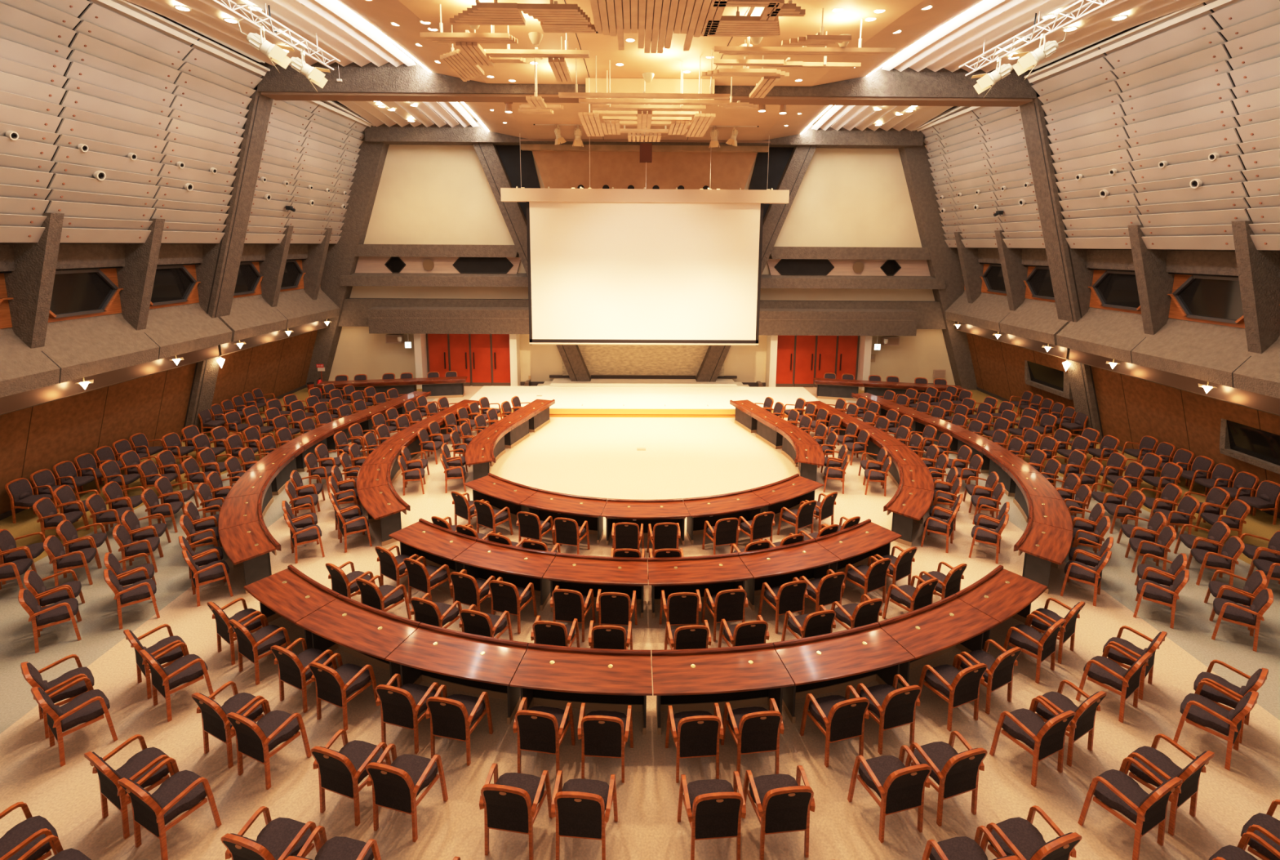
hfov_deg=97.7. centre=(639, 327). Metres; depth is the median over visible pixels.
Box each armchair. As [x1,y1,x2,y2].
[0,528,51,584]
[0,546,36,589]
[0,801,57,859]
[4,477,59,523]
[17,586,81,653]
[17,834,91,859]
[20,653,93,738]
[23,568,84,631]
[30,468,80,503]
[31,676,117,766]
[32,497,88,542]
[43,534,101,586]
[53,460,101,493]
[53,484,98,529]
[56,520,111,573]
[74,452,108,491]
[84,733,173,839]
[85,493,132,533]
[93,445,123,484]
[98,459,143,501]
[102,480,144,527]
[103,551,156,600]
[103,568,159,629]
[112,439,151,460]
[112,524,164,572]
[117,756,221,859]
[119,449,161,488]
[120,510,171,560]
[123,623,186,698]
[129,432,164,459]
[137,458,182,489]
[139,641,215,721]
[141,488,185,532]
[154,475,199,518]
[156,449,192,489]
[161,431,199,463]
[178,535,226,590]
[179,514,222,559]
[181,424,213,458]
[181,457,220,489]
[182,549,233,606]
[183,501,221,550]
[191,433,228,466]
[191,680,266,768]
[195,482,231,517]
[197,408,226,431]
[197,447,232,479]
[206,471,239,515]
[207,597,265,665]
[209,403,235,428]
[210,426,245,460]
[220,399,245,427]
[220,805,321,859]
[223,410,248,436]
[224,456,256,485]
[225,433,261,459]
[226,698,311,789]
[228,613,292,684]
[231,395,257,417]
[238,446,268,471]
[241,391,267,408]
[242,404,274,431]
[242,426,275,458]
[246,413,278,440]
[251,387,275,411]
[259,435,288,456]
[264,407,291,435]
[266,398,290,416]
[271,414,302,447]
[271,637,337,712]
[275,426,302,446]
[281,500,319,548]
[283,393,307,418]
[283,513,324,563]
[284,480,319,523]
[284,825,381,859]
[288,400,315,420]
[289,408,318,438]
[289,470,324,513]
[299,417,324,433]
[304,452,335,492]
[305,395,331,413]
[307,386,329,403]
[308,653,378,730]
[310,728,391,826]
[313,401,339,427]
[315,411,339,426]
[315,443,344,480]
[322,382,345,404]
[325,560,375,598]
[328,388,352,404]
[328,396,354,421]
[328,475,359,504]
[328,492,363,539]
[331,465,359,505]
[333,431,364,466]
[333,504,372,552]
[334,374,348,381]
[337,404,359,417]
[339,452,366,490]
[342,384,366,401]
[348,422,377,456]
[348,442,373,478]
[350,390,374,406]
[352,399,373,413]
[353,373,367,380]
[355,574,411,618]
[363,431,388,456]
[364,386,386,408]
[365,742,448,841]
[371,413,398,434]
[373,392,393,405]
[374,545,420,588]
[375,423,399,444]
[375,673,441,753]
[382,373,395,378]
[385,407,411,426]
[386,387,404,400]
[395,414,418,431]
[397,454,425,495]
[400,372,413,378]
[400,445,429,484]
[403,555,453,603]
[404,400,427,419]
[408,408,430,424]
[409,592,462,631]
[416,395,439,412]
[417,427,443,464]
[425,684,493,765]
[426,371,439,377]
[426,401,445,415]
[427,420,453,453]
[431,515,470,531]
[437,396,457,411]
[440,453,466,493]
[441,443,467,471]
[444,370,457,377]
[444,412,467,444]
[449,430,473,466]
[449,568,495,611]
[450,491,485,524]
[453,856,460,859]
[455,524,495,540]
[456,406,479,437]
[459,422,482,456]
[459,604,512,639]
[468,401,489,430]
[473,499,513,534]
[474,413,496,434]
[479,396,502,419]
[479,763,551,859]
[486,408,507,425]
[487,532,526,546]
[488,576,537,633]
[501,400,520,417]
[511,395,529,411]
[512,697,575,777]
[515,511,555,544]
[521,538,560,552]
[530,615,580,647]
[550,585,595,641]
[551,769,617,859]
[552,517,590,554]
[577,702,633,782]
[588,620,632,649]
[595,588,637,644]
[610,547,644,557]
[611,522,644,550]
[646,522,680,556]
[648,547,683,557]
[659,589,701,644]
[664,619,711,649]
[665,702,723,782]
[676,770,746,859]
[701,585,748,641]
[702,517,740,554]
[717,614,768,647]
[720,697,784,777]
[729,538,770,552]
[737,511,774,542]
[742,764,815,859]
[755,396,773,412]
[758,577,808,633]
[764,401,784,417]
[764,533,804,547]
[777,408,799,426]
[777,499,817,534]
[781,604,835,640]
[782,397,805,418]
[790,414,812,434]
[795,402,816,430]
[799,524,839,540]
[799,568,845,611]
[800,684,869,767]
[804,422,827,444]
[804,491,837,532]
[806,407,828,437]
[813,431,837,467]
[817,413,842,445]
[820,444,847,481]
[822,454,849,493]
[822,515,860,530]
[823,372,835,378]
[827,397,846,412]
[831,593,883,629]
[833,422,858,455]
[838,403,858,417]
[841,373,853,379]
[841,555,891,602]
[842,428,869,465]
[844,396,867,413]
[847,744,931,842]
[853,674,921,754]
[855,410,875,426]
[856,401,879,421]
[857,447,887,484]
[863,456,891,496]
[867,416,889,431]
[868,374,881,381]
[871,545,916,588]
[873,408,898,437]
[878,389,895,402]
[882,574,938,618]
[885,425,910,445]
[886,375,899,382]
[887,414,913,436]
[889,394,909,407]
[894,387,917,409]
[897,432,923,456]
[905,730,987,826]
[906,424,937,457]
[907,391,931,408]
[909,400,930,414]
[912,444,938,477]
[914,377,928,383]
[915,386,937,403]
[915,561,967,599]
[918,653,987,731]
[920,432,952,467]
[920,505,959,552]
[921,453,948,480]
[921,825,1020,859]
[923,405,945,419]
[927,493,963,539]
[928,399,953,422]
[929,390,952,405]
[929,466,958,508]
[930,476,962,507]
[933,377,946,384]
[933,385,958,409]
[942,444,972,483]
[943,404,968,422]
[943,413,967,428]
[951,389,972,405]
[951,397,976,420]
[951,453,983,493]
[956,639,1022,714]
[960,419,984,435]
[962,471,999,514]
[964,411,992,439]
[967,402,992,419]
[968,482,1004,524]
[968,514,1008,564]
[969,395,997,422]
[973,502,1009,542]
[980,804,1081,859]
[981,429,1008,448]
[982,417,1010,448]
[986,409,1017,438]
[989,697,1075,786]
[990,400,1014,418]
[996,436,1024,457]
[1001,613,1066,683]
[1006,428,1039,458]
[1007,407,1038,433]
[1008,390,1033,417]
[1008,415,1035,439]
[1016,394,1043,420]
[1016,448,1046,472]
[1022,435,1057,460]
[1028,397,1053,420]
[1028,597,1085,663]
[1029,457,1061,487]
[1033,413,1057,439]
[1033,679,1106,766]
[1035,401,1065,426]
[1036,427,1071,462]
[1046,472,1080,515]
[1050,406,1075,433]
[1052,449,1086,486]
[1053,435,1090,471]
[1056,484,1091,518]
[1058,411,1088,436]
[1060,550,1111,605]
[1061,459,1102,499]
[1067,502,1105,551]
[1068,427,1099,459]
[1068,515,1111,560]
[1068,536,1113,577]
[1075,644,1152,722]
[1077,756,1182,859]
[1085,477,1131,522]
[1087,435,1119,462]
[1090,451,1126,491]
[1101,461,1145,491]
[1102,489,1145,533]
[1102,625,1167,699]
[1116,511,1166,561]
[1121,435,1158,462]
[1121,452,1162,491]
[1124,525,1176,572]
[1124,733,1214,835]
[1133,568,1189,628]
[1134,552,1187,609]
[1137,441,1175,462]
[1139,462,1182,498]
[1139,483,1182,527]
[1147,494,1199,534]
[1159,448,1194,486]
[1173,520,1230,573]
[1173,680,1258,770]
[1176,455,1214,494]
[1182,486,1230,523]
[1185,535,1244,586]
[1187,462,1235,503]
[1193,659,1268,743]
[1194,498,1250,537]
[1204,569,1266,630]
[1208,831,1279,859]
[1209,586,1273,651]
[1213,471,1258,513]
[1234,480,1279,524]
[1240,530,1279,584]
[1240,799,1279,859]
[1246,547,1279,588]
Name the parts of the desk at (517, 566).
panel, drawer, rail, panel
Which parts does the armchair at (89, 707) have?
frame, backrest, leg, panel, leg, armrest, armrest, seat rail, seat, leg, leg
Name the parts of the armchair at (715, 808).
leg, armrest, leg, seat rail, seat, panel, frame, leg, leg, armrest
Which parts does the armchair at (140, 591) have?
frame, backrest, leg, armrest, armrest, seat rail, seat, leg, leg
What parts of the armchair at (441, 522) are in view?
panel, frame, seat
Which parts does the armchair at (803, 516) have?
leg, seat rail, armrest, seat, leg, frame, panel, leg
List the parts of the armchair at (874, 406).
seat, backrest, frame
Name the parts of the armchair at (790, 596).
leg, seat rail, armrest, seat, leg, panel, frame, armrest, leg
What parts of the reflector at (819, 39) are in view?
hanger rod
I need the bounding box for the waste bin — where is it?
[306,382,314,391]
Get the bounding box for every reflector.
[419,4,518,44]
[440,24,484,81]
[449,0,525,25]
[455,30,493,66]
[484,25,589,63]
[517,0,596,33]
[518,64,563,114]
[525,57,546,108]
[548,35,572,82]
[558,48,729,99]
[577,77,604,136]
[578,55,729,105]
[591,60,706,111]
[592,70,698,116]
[601,103,620,134]
[602,103,692,125]
[602,110,688,133]
[627,133,661,142]
[637,80,652,128]
[667,104,688,134]
[685,78,715,137]
[701,39,789,77]
[704,0,784,36]
[713,31,861,68]
[714,18,895,56]
[718,65,757,108]
[749,55,780,97]
[767,0,805,16]
[781,8,851,46]
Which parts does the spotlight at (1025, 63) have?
barn door, barn door, barn door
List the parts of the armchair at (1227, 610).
leg, leg, seat, armrest, seat rail, armrest, leg, leg, backrest, frame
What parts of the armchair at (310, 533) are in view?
frame, backrest, leg, panel, leg, armrest, armrest, seat rail, seat, leg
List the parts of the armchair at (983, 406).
seat, backrest, frame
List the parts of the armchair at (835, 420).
seat, backrest, frame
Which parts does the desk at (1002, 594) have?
rail, panel, panel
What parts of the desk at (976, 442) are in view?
rail, modesty panel, panel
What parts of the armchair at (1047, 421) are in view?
seat, backrest, frame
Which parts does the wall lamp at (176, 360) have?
lamp shade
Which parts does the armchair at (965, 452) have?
armrest, seat, backrest, frame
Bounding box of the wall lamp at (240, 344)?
[235,339,245,348]
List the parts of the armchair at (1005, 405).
seat, backrest, frame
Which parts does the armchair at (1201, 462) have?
armrest, seat, backrest, frame, leg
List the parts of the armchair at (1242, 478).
armrest, seat, backrest, frame, leg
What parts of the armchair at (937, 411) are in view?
backrest, frame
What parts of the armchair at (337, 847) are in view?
frame, armrest, leg, seat, armrest, leg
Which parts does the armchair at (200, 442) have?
leg, frame, armrest, backrest, seat, armrest, leg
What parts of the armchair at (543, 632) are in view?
armrest, panel, frame, seat, seat rail, armrest, leg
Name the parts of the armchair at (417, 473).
frame, leg, backrest, armrest, seat rail, armrest, seat, leg, leg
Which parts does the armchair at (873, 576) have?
leg, seat rail, armrest, seat, leg, leg, frame, panel, armrest, leg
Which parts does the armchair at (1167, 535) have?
leg, leg, seat, armrest, seat rail, armrest, leg, backrest, leg, frame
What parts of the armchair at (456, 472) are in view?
frame, backrest, leg, armrest, armrest, seat rail, seat, leg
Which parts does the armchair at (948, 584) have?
leg, seat, armrest, leg, leg, armrest, frame, panel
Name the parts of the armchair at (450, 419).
frame, backrest, armrest, seat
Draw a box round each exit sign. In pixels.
[404,333,412,347]
[873,335,880,350]
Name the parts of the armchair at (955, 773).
leg, seat rail, armrest, seat, leg, leg, backrest, panel, frame, armrest, leg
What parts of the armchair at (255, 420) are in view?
frame, backrest, seat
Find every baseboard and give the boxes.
[0,384,306,519]
[520,374,569,385]
[591,374,695,378]
[717,375,933,386]
[976,386,1279,518]
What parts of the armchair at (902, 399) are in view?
backrest, frame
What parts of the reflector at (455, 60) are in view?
hanger rod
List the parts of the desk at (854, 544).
panel, rail, panel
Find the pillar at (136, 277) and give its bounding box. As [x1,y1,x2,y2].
[115,218,164,330]
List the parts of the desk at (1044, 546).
rail, modesty panel, panel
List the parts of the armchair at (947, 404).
backrest, frame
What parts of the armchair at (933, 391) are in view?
backrest, frame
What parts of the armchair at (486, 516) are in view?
leg, panel, frame, leg, seat, armrest, seat rail, leg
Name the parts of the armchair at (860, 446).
armrest, leg, seat, armrest, backrest, frame, leg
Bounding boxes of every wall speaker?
[385,333,404,342]
[880,336,899,345]
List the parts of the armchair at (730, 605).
leg, seat rail, armrest, seat, leg, frame, panel, armrest, leg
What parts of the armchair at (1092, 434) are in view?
seat, backrest, frame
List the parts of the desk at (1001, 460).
rail, modesty panel, panel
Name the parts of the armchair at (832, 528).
armrest, seat, frame, panel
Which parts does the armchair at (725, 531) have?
leg, seat rail, armrest, seat, leg, panel, frame, leg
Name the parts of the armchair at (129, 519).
frame, backrest, armrest, seat, armrest, leg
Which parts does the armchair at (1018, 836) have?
leg, seat rail, armrest, seat, leg, backrest, armrest, frame, panel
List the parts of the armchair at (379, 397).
frame, backrest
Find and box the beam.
[255,59,1038,106]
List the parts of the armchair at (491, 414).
frame, backrest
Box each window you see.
[0,271,13,328]
[48,266,123,322]
[149,262,200,308]
[233,260,263,297]
[280,258,306,291]
[384,256,405,272]
[453,257,513,273]
[774,258,834,275]
[880,259,901,275]
[979,262,1006,295]
[1023,264,1055,302]
[1024,360,1072,399]
[1088,267,1141,314]
[1167,271,1244,328]
[1219,417,1279,474]
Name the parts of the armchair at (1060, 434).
leg, seat, backrest, frame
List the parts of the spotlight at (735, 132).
barn door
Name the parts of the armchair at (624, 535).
armrest, panel, armrest, leg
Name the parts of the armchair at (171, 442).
armrest, frame, backrest, leg, seat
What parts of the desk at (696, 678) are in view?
panel, rail, panel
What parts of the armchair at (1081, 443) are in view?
leg, armrest, seat, backrest, frame, armrest, leg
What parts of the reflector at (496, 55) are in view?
hanger rod, hanger rod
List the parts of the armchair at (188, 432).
frame, backrest, seat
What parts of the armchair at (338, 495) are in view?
frame, backrest, armrest, seat rail, armrest, seat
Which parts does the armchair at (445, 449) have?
frame, backrest, armrest, seat, armrest, leg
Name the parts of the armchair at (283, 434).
frame, backrest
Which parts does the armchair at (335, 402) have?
frame, backrest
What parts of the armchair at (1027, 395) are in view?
seat, backrest, frame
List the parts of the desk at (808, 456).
rail, modesty panel, panel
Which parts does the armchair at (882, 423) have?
backrest, frame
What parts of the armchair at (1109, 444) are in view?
seat, leg, backrest, frame, armrest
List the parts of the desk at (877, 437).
rail, modesty panel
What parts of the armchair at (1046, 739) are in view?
leg, seat rail, armrest, seat, leg, leg, armrest, backrest, frame, panel, leg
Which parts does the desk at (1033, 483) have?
rail, modesty panel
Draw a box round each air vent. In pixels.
[602,184,608,188]
[677,185,684,189]
[933,369,946,377]
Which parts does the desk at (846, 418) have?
rail, modesty panel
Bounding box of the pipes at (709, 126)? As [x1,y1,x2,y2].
[709,125,759,127]
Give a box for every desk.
[217,490,264,531]
[217,517,280,593]
[225,466,279,518]
[243,564,339,648]
[245,446,303,495]
[277,429,334,471]
[295,593,421,686]
[313,414,367,452]
[315,379,371,400]
[351,401,401,435]
[355,461,392,515]
[356,481,410,546]
[361,442,406,484]
[367,377,420,399]
[381,426,429,460]
[385,622,528,724]
[386,391,431,415]
[388,518,477,573]
[409,411,457,440]
[417,376,467,398]
[440,399,479,425]
[453,537,556,610]
[463,472,538,519]
[464,441,495,479]
[468,425,511,466]
[490,410,534,448]
[509,642,652,734]
[516,399,555,432]
[520,488,607,544]
[542,551,648,617]
[600,497,689,545]
[648,551,753,617]
[651,642,795,734]
[682,488,769,544]
[729,399,768,432]
[737,537,840,610]
[751,411,795,448]
[751,473,823,518]
[773,622,915,723]
[776,426,819,466]
[793,442,824,481]
[804,400,844,426]
[813,377,862,400]
[813,518,902,573]
[827,413,875,441]
[851,392,897,422]
[857,427,906,461]
[860,379,913,400]
[877,593,999,688]
[880,444,926,487]
[881,403,933,436]
[883,483,933,546]
[896,462,934,516]
[909,382,965,407]
[916,416,969,453]
[950,431,1008,472]
[955,564,1048,653]
[982,448,1040,496]
[1008,468,1063,522]
[1013,518,1073,593]
[1024,492,1073,531]
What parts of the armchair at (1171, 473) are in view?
armrest, seat, leg, backrest, armrest, frame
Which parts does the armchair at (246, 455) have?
frame, backrest, seat, armrest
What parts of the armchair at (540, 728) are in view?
leg, armrest, leg, panel, frame, seat, leg, armrest, seat rail, leg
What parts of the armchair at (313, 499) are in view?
frame, backrest, leg, armrest, seat rail, armrest, seat, leg, leg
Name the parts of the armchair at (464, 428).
frame, backrest, seat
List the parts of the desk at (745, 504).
panel, rail, drawer, panel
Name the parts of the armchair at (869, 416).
backrest, frame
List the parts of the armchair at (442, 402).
frame, backrest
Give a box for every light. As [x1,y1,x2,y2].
[173,4,191,11]
[222,17,238,23]
[246,5,263,11]
[333,0,431,72]
[419,20,431,24]
[426,27,438,31]
[461,102,488,131]
[504,102,512,112]
[615,62,623,66]
[625,38,635,42]
[758,104,765,111]
[778,104,786,114]
[800,105,831,133]
[831,8,844,12]
[864,17,876,22]
[866,0,986,76]
[873,9,885,13]
[921,4,933,10]
[1007,56,1018,59]
[1040,13,1057,19]
[1062,26,1078,31]
[1111,14,1128,21]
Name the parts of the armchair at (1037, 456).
backrest, frame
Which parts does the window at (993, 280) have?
pane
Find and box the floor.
[0,385,1279,859]
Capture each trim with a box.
[337,297,528,326]
[340,272,531,286]
[355,244,518,257]
[355,256,520,273]
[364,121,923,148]
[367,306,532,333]
[372,317,506,318]
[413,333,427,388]
[472,142,591,381]
[478,142,577,380]
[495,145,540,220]
[509,333,520,386]
[520,143,768,152]
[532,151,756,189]
[562,344,724,378]
[585,77,715,105]
[695,145,817,382]
[709,145,811,382]
[748,146,793,218]
[755,308,918,335]
[756,300,946,328]
[759,319,913,320]
[760,274,945,288]
[764,335,777,386]
[767,258,930,275]
[768,246,930,259]
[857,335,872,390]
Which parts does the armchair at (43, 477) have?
frame, backrest, seat, armrest, leg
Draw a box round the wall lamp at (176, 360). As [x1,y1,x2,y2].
[168,355,183,364]
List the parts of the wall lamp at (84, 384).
lamp shade, glass plate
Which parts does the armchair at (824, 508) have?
armrest, seat, leg, frame, panel, leg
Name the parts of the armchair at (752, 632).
leg, seat rail, armrest, seat, frame, panel, armrest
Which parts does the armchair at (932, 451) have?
armrest, seat, backrest, frame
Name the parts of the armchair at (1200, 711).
leg, leg, seat, seat rail, armrest, armrest, leg, leg, panel, backrest, frame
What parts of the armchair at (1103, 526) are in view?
leg, seat, armrest, seat rail, armrest, leg, backrest, frame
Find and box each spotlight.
[237,17,294,72]
[284,44,330,91]
[554,124,566,145]
[572,124,583,146]
[708,125,719,147]
[725,125,737,146]
[971,51,1019,96]
[1010,26,1067,78]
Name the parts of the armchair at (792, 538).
armrest, seat, frame, panel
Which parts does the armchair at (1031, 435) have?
seat, backrest, frame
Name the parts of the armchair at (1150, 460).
armrest, seat, backrest, frame, leg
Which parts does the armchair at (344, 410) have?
frame, backrest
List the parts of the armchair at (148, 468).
leg, frame, backrest, armrest, seat, armrest, leg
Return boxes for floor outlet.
[636,447,645,449]
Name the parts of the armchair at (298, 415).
frame, backrest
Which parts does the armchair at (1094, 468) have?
leg, armrest, leg, seat, armrest, backrest, frame, leg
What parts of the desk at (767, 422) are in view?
rail, modesty panel, panel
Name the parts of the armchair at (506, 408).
frame, backrest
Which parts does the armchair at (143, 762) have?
frame, leg, panel, backrest, armrest, leg, seat, leg, armrest, seat rail, leg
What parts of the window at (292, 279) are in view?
pane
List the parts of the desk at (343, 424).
panel, modesty panel, rail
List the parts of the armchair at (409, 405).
frame, backrest, seat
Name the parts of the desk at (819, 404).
modesty panel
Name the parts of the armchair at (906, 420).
seat, backrest, frame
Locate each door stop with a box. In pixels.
[524,380,530,386]
[755,381,763,386]
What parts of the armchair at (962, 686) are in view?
leg, seat rail, armrest, seat, leg, leg, panel, frame, armrest, leg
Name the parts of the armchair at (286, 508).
frame, backrest, armrest, armrest, seat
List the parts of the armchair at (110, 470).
frame, backrest, armrest, seat, leg, armrest, leg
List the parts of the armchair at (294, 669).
leg, panel, frame, armrest, leg, leg, seat, armrest, seat rail, leg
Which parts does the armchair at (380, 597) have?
panel, frame, armrest, leg, leg, seat, armrest, seat rail, leg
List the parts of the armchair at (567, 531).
panel, frame, leg, seat, seat rail, armrest, leg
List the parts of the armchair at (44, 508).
leg, frame, backrest, seat rail, armrest, seat, armrest, leg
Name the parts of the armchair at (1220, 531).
leg, armrest, seat, armrest, backrest, leg, frame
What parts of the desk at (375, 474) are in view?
rail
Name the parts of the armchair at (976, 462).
armrest, seat, seat rail, armrest, backrest, leg, frame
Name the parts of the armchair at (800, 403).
seat, backrest, frame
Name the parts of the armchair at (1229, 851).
armrest, seat, leg, armrest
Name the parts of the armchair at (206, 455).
frame, backrest, seat, armrest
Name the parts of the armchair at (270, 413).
frame, backrest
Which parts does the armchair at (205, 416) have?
frame, backrest, seat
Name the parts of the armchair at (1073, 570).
leg, leg, seat, seat rail, armrest, armrest, leg, leg, panel, backrest, frame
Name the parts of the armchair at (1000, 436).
backrest, frame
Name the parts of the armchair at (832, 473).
leg, seat, seat rail, armrest, armrest, leg, backrest, frame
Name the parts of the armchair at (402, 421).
frame, backrest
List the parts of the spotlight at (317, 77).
barn door, barn door, barn door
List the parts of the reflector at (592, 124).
hanger rod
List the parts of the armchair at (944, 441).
leg, seat, armrest, backrest, frame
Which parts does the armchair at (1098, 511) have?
armrest, seat, armrest, backrest, frame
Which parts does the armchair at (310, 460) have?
leg, frame, backrest, armrest, seat rail, seat, armrest, leg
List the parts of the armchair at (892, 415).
backrest, frame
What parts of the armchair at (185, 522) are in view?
frame, backrest, armrest, seat rail, armrest, seat, leg, leg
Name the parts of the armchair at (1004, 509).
seat, armrest, armrest, backrest, frame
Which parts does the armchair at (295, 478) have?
frame, backrest, armrest, seat, armrest, leg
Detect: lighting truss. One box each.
[212,0,340,70]
[273,29,307,48]
[959,0,1115,75]
[993,36,1030,55]
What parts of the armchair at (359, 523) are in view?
frame, leg, panel, backrest, leg, armrest, armrest, seat rail, seat, leg, leg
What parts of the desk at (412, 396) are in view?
panel, modesty panel, rail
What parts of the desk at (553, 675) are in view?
panel, rail, panel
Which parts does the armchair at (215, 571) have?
frame, backrest, panel, leg, leg, armrest, armrest, seat rail, seat, leg, leg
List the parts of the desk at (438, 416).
modesty panel, rail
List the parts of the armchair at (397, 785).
leg, armrest, panel, frame, leg, seat, leg, armrest, seat rail, leg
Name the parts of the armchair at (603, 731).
armrest, leg, frame, panel, seat, leg, armrest, leg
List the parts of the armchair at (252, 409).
frame, backrest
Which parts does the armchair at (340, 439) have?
frame, backrest, armrest, seat, leg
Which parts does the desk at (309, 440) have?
panel, modesty panel, rail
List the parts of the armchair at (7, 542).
leg, backrest, armrest, seat, armrest, leg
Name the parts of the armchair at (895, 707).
leg, armrest, seat rail, seat, leg, leg, panel, frame, armrest, leg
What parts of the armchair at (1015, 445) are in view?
backrest, frame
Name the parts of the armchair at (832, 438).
seat, armrest, backrest, frame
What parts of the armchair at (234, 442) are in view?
frame, armrest, backrest, seat, armrest, leg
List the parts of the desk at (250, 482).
modesty panel, rail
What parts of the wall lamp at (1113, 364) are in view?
lamp shade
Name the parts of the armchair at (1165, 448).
seat, backrest, frame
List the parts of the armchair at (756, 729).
leg, seat rail, armrest, leg, seat, panel, frame, leg, leg, armrest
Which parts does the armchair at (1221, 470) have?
leg, armrest, seat, backrest, frame, leg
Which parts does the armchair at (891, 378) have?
backrest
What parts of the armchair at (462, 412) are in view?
frame, backrest, seat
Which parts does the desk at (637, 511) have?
panel, rail, drawer, panel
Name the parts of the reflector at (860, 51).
hanger rod, hanger rod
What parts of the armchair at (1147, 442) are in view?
leg, armrest, seat, leg, backrest, frame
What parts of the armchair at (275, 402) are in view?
frame, backrest, seat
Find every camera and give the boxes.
[285,205,295,211]
[884,337,888,343]
[993,210,1003,216]
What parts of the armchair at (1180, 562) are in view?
leg, seat, armrest, armrest, backrest, frame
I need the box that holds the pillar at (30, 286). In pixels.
[4,213,64,348]
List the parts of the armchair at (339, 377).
backrest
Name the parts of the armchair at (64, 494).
leg, frame, backrest, armrest, seat, leg, armrest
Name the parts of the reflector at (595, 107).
hanger rod, hanger rod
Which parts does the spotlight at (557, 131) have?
barn door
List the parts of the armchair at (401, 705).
leg, armrest, panel, frame, leg, leg, seat, seat rail, armrest, leg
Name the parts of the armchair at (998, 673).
leg, seat rail, armrest, seat, leg, leg, armrest, frame, panel, leg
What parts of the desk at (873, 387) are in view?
modesty panel, rail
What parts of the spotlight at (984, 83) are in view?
barn door, barn door, barn door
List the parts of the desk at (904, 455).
rail, modesty panel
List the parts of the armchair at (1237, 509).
leg, armrest, seat, armrest, backrest, frame, leg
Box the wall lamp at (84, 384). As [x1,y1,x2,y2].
[75,377,93,389]
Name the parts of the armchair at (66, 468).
frame, backrest, seat, armrest, leg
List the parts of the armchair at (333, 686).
leg, armrest, panel, frame, leg, leg, seat, armrest, seat rail, leg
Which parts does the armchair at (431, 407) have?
frame, backrest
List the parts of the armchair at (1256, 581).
leg, seat, armrest, armrest, leg, backrest, frame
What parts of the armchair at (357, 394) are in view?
frame, backrest, seat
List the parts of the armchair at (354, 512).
frame, backrest, leg, leg, armrest, armrest, seat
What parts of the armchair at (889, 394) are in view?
backrest, frame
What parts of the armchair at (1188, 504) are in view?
leg, armrest, leg, seat, leg, seat rail, armrest, backrest, frame, leg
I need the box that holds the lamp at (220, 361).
[216,357,225,368]
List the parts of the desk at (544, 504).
panel, drawer, rail, panel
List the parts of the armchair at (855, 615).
leg, seat rail, armrest, seat, frame, panel, armrest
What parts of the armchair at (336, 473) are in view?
frame, backrest, armrest, seat, armrest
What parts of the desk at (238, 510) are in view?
rail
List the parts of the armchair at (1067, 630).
leg, leg, seat rail, seat, armrest, leg, armrest, backrest, leg, panel, frame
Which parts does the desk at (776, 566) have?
panel, rail, drawer, panel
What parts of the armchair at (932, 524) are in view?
leg, leg, seat, seat rail, armrest, armrest, leg, backrest, panel, leg, frame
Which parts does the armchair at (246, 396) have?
frame, backrest, seat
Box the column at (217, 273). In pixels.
[181,62,272,439]
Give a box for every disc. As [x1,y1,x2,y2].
[422,258,434,270]
[853,261,863,272]
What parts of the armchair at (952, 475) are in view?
armrest, seat, armrest, backrest, frame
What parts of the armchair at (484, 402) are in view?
frame, backrest, seat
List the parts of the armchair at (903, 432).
backrest, frame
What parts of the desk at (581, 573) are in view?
panel, drawer, rail, panel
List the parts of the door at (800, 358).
handle, handle, handle, handle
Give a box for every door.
[426,333,511,386]
[775,335,859,386]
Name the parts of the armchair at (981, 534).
leg, seat, seat rail, armrest, armrest, leg, backrest, frame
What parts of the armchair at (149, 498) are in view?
leg, frame, backrest, armrest, seat rail, seat, armrest, leg, leg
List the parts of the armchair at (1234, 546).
leg, leg, armrest, seat, seat rail, leg, armrest, backrest, leg, frame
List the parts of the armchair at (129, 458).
leg, frame, backrest, seat, armrest, leg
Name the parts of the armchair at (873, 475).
leg, seat, armrest, seat rail, armrest, leg, backrest, frame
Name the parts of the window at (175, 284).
pane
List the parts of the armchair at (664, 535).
leg, armrest, leg, frame, panel, armrest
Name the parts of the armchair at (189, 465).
leg, frame, backrest, armrest, seat, leg, armrest, leg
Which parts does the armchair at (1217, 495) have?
armrest, seat, armrest, backrest, frame, leg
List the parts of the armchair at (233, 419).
frame, backrest, seat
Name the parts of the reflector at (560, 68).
hanger rod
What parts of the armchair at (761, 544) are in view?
armrest, seat, frame, panel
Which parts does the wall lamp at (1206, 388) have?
glass plate, lamp shade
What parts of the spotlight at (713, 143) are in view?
barn door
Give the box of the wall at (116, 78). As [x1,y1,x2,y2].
[0,0,374,514]
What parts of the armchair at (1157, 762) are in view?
leg, seat rail, seat, leg, armrest, leg, armrest, backrest, panel, leg, frame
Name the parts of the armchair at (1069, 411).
seat, backrest, frame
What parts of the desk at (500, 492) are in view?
panel, drawer, rail, panel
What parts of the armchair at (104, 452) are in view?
leg, frame, backrest, seat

